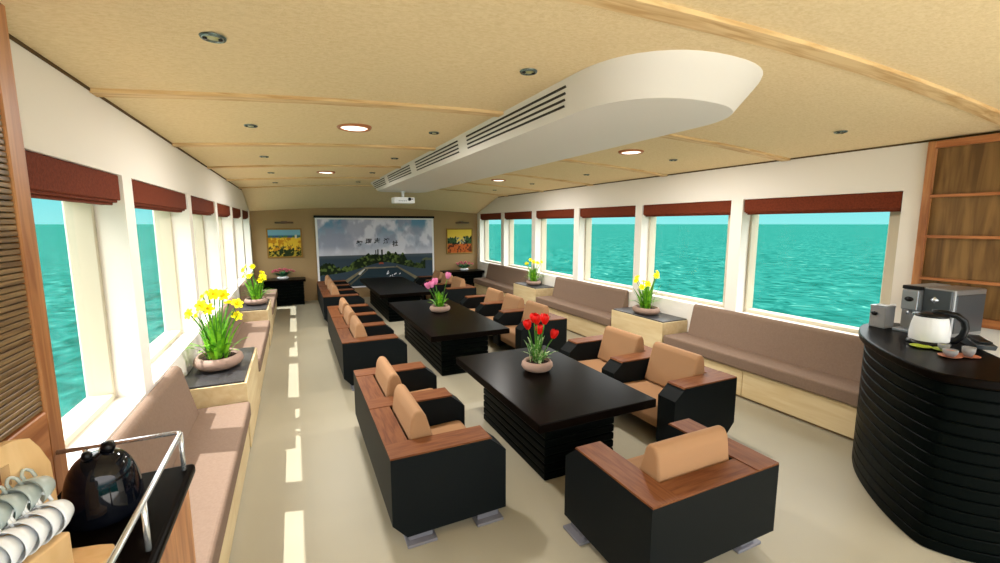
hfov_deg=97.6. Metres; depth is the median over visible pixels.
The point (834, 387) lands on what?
seat cushion
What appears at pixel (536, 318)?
flower
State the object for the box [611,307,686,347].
side table
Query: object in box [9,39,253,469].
wall
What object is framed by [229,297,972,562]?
floor
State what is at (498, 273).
cushion
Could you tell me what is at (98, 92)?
trim
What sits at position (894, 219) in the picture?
window
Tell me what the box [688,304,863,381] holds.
cushion
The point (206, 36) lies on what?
recessed light
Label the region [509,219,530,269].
window
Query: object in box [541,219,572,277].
window
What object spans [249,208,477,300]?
wall
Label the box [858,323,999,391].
countertop
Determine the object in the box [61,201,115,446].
window
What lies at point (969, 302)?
coffee machine
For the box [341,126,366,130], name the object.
diffuser
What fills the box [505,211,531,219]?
roman shade
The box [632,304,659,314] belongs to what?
bowl
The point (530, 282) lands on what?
bowl
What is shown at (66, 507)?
cup
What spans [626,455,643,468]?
seat cushion
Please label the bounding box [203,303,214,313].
flower
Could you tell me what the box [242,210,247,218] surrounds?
roman shade
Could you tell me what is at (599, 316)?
seat cushion
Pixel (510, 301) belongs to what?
cushion
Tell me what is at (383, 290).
table
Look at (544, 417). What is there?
table
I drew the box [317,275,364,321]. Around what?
sofa
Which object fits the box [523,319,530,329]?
flower
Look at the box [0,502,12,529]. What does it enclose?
cup
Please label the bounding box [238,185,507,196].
trim
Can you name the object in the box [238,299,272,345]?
side table
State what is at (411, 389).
seat cushion
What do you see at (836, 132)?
recessed light
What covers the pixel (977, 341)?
tray
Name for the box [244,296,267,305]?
bowl
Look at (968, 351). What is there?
coffee cup
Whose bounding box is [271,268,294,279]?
flower arrangement
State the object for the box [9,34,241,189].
trim
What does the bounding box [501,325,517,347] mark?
seat cushion
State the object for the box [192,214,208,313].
window
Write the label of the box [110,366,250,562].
bench
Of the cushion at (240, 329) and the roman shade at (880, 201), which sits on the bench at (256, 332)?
the cushion at (240, 329)
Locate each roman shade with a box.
[25,150,119,204]
[131,179,186,211]
[191,196,213,214]
[217,203,229,216]
[232,207,240,217]
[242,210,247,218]
[480,213,500,219]
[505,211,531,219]
[536,209,573,218]
[580,206,635,217]
[643,200,731,216]
[744,191,902,214]
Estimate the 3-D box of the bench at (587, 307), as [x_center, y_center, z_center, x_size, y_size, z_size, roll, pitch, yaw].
[1.484,0.477,8.271,0.495,0.900,2.420,-3,8,-25]
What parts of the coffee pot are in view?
lid, handle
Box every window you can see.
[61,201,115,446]
[149,210,181,362]
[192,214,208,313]
[218,217,226,289]
[484,220,500,263]
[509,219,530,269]
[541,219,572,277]
[584,218,631,289]
[647,215,730,307]
[744,212,900,333]
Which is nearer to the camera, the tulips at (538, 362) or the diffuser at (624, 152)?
the tulips at (538, 362)
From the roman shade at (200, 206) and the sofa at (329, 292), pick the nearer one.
the roman shade at (200, 206)
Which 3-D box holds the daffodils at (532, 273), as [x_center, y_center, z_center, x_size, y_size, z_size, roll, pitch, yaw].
[0.770,-0.233,9.817,0.431,0.602,0.478,-3,8,-25]
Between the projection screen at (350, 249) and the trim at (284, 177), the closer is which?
the trim at (284, 177)
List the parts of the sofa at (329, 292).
frame, armrest, armrest, armrest, armrest, armrest, armrest, armrest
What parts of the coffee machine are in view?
control panel, panel, panel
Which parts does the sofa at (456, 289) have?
armrest, armrest, armrest, armrest, armrest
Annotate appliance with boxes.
[61,440,144,532]
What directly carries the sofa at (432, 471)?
on the floor
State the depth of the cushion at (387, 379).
3.73 m
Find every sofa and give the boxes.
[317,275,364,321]
[327,297,407,390]
[353,356,505,548]
[414,270,475,303]
[460,287,566,351]
[560,326,736,435]
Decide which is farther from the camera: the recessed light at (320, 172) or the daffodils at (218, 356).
the recessed light at (320, 172)
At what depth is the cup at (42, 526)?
1.13 m
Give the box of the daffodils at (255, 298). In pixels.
[241,264,273,305]
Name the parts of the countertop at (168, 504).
door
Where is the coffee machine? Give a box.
[892,283,986,336]
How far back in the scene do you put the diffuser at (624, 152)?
5.00 m
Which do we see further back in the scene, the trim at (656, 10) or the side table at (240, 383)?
the side table at (240, 383)
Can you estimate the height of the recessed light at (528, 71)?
0.013 m
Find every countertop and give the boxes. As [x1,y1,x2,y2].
[57,464,195,562]
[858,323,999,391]
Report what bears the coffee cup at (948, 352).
on the saucer at (940, 354)
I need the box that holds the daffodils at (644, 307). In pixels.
[631,270,659,314]
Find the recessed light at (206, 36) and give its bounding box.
[198,32,226,43]
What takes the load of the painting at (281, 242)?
attached to the wall at (305, 266)
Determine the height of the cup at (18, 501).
0.103 m
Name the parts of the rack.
board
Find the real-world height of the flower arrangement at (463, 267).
0.279 m
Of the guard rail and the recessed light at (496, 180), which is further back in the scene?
the recessed light at (496, 180)
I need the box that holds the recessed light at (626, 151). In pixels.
[618,149,643,154]
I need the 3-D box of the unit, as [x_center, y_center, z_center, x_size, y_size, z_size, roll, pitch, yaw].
[-0.536,-1.571,5.939,1.200,0.230,8.210,-3,8,-25]
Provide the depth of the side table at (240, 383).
3.85 m
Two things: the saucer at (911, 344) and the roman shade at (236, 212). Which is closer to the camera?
the saucer at (911, 344)
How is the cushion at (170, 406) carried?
on the bench at (216, 439)
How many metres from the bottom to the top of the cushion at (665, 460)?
0.402 m
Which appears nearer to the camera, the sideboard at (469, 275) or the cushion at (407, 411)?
the cushion at (407, 411)
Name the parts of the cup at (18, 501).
handle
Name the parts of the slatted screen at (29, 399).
rail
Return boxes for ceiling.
[0,0,999,213]
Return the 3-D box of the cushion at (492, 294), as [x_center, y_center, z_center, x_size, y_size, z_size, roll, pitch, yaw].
[-0.128,0.347,8.322,0.213,0.402,0.576,-3,8,-25]
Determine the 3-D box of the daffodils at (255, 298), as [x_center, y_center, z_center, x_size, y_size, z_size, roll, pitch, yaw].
[-4.125,0.046,7.353,0.518,0.691,0.608,2,8,16]
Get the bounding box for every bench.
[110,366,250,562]
[205,297,269,394]
[240,273,277,325]
[474,263,527,295]
[536,276,628,336]
[663,304,863,439]
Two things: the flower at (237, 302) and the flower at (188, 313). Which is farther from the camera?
the flower at (237, 302)
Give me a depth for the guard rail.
1.44 m
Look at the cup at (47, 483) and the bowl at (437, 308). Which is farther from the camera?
the bowl at (437, 308)
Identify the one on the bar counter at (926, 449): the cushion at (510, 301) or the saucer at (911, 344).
the saucer at (911, 344)
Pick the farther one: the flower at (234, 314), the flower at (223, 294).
the flower at (234, 314)
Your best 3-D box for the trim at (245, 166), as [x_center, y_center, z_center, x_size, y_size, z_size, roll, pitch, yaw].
[-1.016,-1.690,6.838,5.996,0.170,0.100,-3,8,-25]
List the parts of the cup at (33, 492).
handle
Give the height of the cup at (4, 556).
0.115 m
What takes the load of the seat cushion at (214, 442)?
on the bench at (216, 439)
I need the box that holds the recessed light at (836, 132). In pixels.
[833,131,847,133]
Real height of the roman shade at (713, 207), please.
0.183 m
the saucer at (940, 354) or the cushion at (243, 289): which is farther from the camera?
the cushion at (243, 289)
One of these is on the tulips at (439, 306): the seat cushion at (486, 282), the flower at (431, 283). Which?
the flower at (431, 283)
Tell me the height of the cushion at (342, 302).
0.402 m
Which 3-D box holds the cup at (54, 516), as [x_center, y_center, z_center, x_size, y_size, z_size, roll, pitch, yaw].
[-1.224,0.638,1.174,0.096,0.115,0.055,-1,8,-5]
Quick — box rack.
[0,438,114,562]
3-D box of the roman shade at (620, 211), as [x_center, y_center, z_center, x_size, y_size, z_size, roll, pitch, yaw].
[1.924,-1.238,7.842,0.090,0.183,1.536,-3,8,-25]
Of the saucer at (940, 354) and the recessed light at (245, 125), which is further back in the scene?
the recessed light at (245, 125)
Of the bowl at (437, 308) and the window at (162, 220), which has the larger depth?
the bowl at (437, 308)
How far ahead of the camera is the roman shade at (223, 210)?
6.79 m
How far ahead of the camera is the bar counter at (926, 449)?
2.69 m
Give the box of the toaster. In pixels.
[869,303,895,328]
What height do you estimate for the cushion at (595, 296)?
0.430 m
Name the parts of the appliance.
knob, knob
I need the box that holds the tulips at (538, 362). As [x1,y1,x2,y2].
[521,313,558,372]
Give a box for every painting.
[266,228,302,257]
[446,228,472,253]
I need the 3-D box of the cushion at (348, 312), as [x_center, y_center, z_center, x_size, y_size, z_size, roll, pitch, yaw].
[-2.171,0.590,6.470,0.213,0.402,0.576,-3,8,-25]
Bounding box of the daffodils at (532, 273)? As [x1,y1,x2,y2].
[524,258,542,284]
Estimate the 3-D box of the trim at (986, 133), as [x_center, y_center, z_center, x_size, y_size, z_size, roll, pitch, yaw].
[2.597,-1.538,6.205,0.006,0.018,12.500,-3,8,-25]
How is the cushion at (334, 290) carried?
on the sofa at (329, 292)
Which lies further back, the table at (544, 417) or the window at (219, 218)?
the window at (219, 218)
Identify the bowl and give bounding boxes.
[193,348,243,371]
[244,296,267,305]
[430,304,449,312]
[521,356,552,372]
[526,280,540,284]
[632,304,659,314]
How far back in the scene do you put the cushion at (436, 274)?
11.45 m
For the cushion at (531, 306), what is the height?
0.402 m
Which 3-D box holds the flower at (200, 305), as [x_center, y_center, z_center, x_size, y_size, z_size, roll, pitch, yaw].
[-2.669,0.217,3.904,0.112,0.095,0.038,0,7,-3]
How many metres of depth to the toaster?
3.68 m
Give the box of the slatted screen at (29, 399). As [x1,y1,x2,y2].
[0,3,68,495]
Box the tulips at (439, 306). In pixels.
[424,272,450,312]
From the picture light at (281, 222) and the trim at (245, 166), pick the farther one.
the picture light at (281, 222)
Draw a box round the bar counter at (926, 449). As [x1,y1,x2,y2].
[852,323,999,562]
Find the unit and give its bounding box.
[371,50,762,192]
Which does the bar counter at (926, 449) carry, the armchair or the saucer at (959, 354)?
the saucer at (959, 354)
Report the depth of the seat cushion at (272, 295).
9.39 m
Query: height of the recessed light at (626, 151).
0.028 m
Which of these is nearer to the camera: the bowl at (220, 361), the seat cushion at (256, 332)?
the bowl at (220, 361)
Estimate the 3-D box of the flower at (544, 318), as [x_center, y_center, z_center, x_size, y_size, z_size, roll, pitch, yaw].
[0.423,0.355,4.095,0.080,0.095,0.079,-3,8,-25]
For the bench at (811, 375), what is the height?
0.900 m
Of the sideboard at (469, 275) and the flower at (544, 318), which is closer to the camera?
the flower at (544, 318)
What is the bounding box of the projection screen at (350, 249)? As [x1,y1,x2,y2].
[314,215,433,287]
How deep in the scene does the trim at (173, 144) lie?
4.55 m
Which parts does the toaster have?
lid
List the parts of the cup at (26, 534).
handle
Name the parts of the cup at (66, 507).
handle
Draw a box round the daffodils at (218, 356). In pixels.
[177,288,246,371]
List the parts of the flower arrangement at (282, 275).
dish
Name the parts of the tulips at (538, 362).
stem, stem, stem, stem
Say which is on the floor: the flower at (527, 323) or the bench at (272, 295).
the bench at (272, 295)
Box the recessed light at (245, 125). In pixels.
[244,124,257,127]
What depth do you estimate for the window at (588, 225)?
8.64 m
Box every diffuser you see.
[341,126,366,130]
[623,151,639,153]
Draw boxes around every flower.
[184,308,192,318]
[194,300,206,310]
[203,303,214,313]
[206,289,220,299]
[218,290,229,299]
[231,298,243,307]
[231,311,242,320]
[428,280,433,287]
[432,278,437,284]
[445,272,450,278]
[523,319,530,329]
[532,314,540,323]
[535,324,542,333]
[541,314,549,324]
[550,329,558,338]
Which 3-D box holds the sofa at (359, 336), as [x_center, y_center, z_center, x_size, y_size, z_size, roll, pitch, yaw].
[-2.070,0.768,6.541,0.770,0.774,2.640,-3,8,-25]
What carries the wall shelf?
attached to the wall at (896, 168)
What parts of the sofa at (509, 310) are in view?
armrest, armrest, armrest, armrest, armrest, armrest, armrest, armrest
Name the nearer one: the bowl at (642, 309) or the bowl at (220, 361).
the bowl at (220, 361)
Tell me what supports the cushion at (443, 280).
on the sofa at (456, 289)
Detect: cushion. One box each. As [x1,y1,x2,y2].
[110,366,198,472]
[173,402,250,562]
[205,297,243,350]
[232,320,269,370]
[240,273,257,299]
[260,289,277,314]
[325,275,330,284]
[327,278,333,289]
[329,283,338,294]
[339,297,348,313]
[343,305,355,324]
[350,315,366,337]
[375,356,401,396]
[392,384,431,439]
[410,388,431,392]
[430,420,465,434]
[432,270,442,278]
[441,273,452,282]
[451,276,465,286]
[474,277,513,294]
[484,287,503,301]
[486,263,527,285]
[501,293,524,309]
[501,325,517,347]
[521,300,549,320]
[536,296,611,325]
[552,276,628,312]
[578,359,606,372]
[598,326,643,361]
[624,379,663,427]
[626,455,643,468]
[640,425,728,482]
[645,341,704,386]
[663,332,859,406]
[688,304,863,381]
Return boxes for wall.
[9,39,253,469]
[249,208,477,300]
[477,133,999,357]
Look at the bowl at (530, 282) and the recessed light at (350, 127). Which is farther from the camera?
the bowl at (530, 282)
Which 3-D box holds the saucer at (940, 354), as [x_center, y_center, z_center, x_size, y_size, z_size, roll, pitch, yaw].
[2.963,0.493,2.885,0.120,0.012,0.120,-3,8,-25]
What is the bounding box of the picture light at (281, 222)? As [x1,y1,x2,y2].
[275,221,292,223]
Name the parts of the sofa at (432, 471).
frame, armrest, armrest, armrest, armrest, armrest, armrest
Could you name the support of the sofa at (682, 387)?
on the floor
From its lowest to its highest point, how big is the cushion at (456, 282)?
0.402 m
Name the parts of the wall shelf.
panel, panel, panel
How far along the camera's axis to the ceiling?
2.32 m
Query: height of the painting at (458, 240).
0.750 m
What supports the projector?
hanging from the unit
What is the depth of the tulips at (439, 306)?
6.88 m
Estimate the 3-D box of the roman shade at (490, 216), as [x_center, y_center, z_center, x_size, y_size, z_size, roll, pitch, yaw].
[-0.233,-1.837,12.407,0.090,0.183,1.466,-3,8,-25]
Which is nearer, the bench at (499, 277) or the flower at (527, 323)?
the flower at (527, 323)
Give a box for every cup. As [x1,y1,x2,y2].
[0,476,42,516]
[0,485,27,528]
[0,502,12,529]
[0,519,37,562]
[0,535,23,562]
[0,547,9,562]
[2,509,50,555]
[14,468,55,502]
[16,500,62,545]
[30,492,74,535]
[938,343,950,349]
[942,348,958,356]
[962,346,976,356]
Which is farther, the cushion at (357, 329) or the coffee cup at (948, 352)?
the cushion at (357, 329)
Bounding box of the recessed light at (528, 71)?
[520,68,536,75]
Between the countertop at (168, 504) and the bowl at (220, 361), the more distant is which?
the bowl at (220, 361)
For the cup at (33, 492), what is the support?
in the rack
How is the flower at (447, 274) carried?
on the tulips at (439, 306)
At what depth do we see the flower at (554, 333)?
4.14 m
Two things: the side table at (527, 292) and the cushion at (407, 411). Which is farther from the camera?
the side table at (527, 292)
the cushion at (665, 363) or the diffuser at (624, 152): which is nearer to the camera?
the cushion at (665, 363)
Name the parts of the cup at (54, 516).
handle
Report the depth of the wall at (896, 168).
5.55 m
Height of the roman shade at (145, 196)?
0.183 m
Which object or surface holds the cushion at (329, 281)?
on the sofa at (329, 292)
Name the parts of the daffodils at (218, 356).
stem, stem, stem, stem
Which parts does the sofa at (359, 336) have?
frame, armrest, armrest, armrest, armrest, armrest, armrest, armrest, armrest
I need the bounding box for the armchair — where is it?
[563,418,778,562]
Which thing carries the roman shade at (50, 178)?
attached to the wall at (60, 118)
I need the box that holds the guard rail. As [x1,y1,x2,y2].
[56,431,186,562]
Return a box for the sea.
[35,224,888,417]
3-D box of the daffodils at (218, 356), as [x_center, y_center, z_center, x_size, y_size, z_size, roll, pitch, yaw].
[-2.655,0.438,4.105,0.494,0.759,0.710,-2,8,-16]
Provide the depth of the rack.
1.21 m
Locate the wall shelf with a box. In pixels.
[911,133,999,329]
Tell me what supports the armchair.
on the floor
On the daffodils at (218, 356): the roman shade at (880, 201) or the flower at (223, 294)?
the flower at (223, 294)
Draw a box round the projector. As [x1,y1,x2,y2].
[391,191,414,203]
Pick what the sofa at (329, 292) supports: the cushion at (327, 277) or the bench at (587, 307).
the cushion at (327, 277)
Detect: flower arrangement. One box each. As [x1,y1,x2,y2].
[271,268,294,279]
[456,261,473,270]
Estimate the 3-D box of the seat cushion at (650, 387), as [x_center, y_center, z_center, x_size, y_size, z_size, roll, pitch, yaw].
[1.578,1.190,4.349,0.575,0.260,0.588,-3,8,-25]
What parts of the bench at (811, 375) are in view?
drawer, drawer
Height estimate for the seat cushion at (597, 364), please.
0.260 m
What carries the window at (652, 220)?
in the wall at (896, 168)
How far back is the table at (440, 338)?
6.05 m
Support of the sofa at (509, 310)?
on the floor
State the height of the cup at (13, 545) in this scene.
0.115 m
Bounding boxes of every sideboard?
[256,277,305,305]
[440,269,483,285]
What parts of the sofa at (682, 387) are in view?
armrest, armrest, armrest, armrest, armrest, armrest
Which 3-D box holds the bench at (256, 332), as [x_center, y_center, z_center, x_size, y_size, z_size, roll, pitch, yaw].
[-3.433,0.792,5.872,0.525,0.900,2.330,-3,8,-25]
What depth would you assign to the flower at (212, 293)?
4.01 m
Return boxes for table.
[185,347,260,446]
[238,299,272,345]
[360,276,432,321]
[389,298,509,375]
[456,345,655,480]
[513,282,553,303]
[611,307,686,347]
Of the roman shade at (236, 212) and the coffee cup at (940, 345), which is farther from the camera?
the roman shade at (236, 212)
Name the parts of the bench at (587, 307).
drawer, drawer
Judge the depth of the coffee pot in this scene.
3.12 m
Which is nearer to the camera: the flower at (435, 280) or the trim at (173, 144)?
the trim at (173, 144)
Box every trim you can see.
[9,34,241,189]
[90,88,789,161]
[172,143,666,176]
[207,165,592,185]
[226,177,543,191]
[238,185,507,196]
[501,131,999,196]
[563,0,999,124]
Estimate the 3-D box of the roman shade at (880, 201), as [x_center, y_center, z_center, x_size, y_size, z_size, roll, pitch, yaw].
[3.392,-0.830,4.736,0.090,0.183,1.556,-3,8,-25]
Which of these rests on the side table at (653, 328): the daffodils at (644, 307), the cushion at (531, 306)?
the daffodils at (644, 307)
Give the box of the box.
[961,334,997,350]
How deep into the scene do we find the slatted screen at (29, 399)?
1.49 m
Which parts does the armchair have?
armrest, armrest, frame, armrest, armrest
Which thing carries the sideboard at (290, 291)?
on the floor
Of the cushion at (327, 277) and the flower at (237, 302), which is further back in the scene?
the cushion at (327, 277)
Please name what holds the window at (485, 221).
in the wall at (896, 168)
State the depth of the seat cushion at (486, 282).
11.42 m
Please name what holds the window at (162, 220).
in the wall at (60, 118)
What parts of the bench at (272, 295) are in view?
drawer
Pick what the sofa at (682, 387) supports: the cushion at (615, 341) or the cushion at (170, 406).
the cushion at (615, 341)
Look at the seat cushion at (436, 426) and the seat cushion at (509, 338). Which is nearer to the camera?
the seat cushion at (436, 426)
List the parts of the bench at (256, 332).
drawer, drawer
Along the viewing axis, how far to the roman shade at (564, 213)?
9.32 m
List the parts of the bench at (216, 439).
drawer, drawer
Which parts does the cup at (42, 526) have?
handle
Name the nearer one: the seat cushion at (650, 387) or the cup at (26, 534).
the cup at (26, 534)
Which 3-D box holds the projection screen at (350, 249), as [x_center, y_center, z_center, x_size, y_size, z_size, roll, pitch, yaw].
[-3.348,-0.827,12.065,3.200,1.940,0.080,-3,8,-25]
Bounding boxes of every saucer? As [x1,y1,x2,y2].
[910,343,931,347]
[937,353,962,358]
[958,353,981,357]
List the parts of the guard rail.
rail post, rail post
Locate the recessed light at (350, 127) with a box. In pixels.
[337,123,371,131]
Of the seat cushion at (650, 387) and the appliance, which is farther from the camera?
the seat cushion at (650, 387)
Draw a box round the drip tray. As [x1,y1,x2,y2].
[892,326,908,332]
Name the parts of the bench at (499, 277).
drawer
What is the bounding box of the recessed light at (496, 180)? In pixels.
[491,179,505,181]
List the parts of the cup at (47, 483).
handle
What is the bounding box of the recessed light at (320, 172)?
[317,171,335,173]
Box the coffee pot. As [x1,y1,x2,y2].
[906,309,969,346]

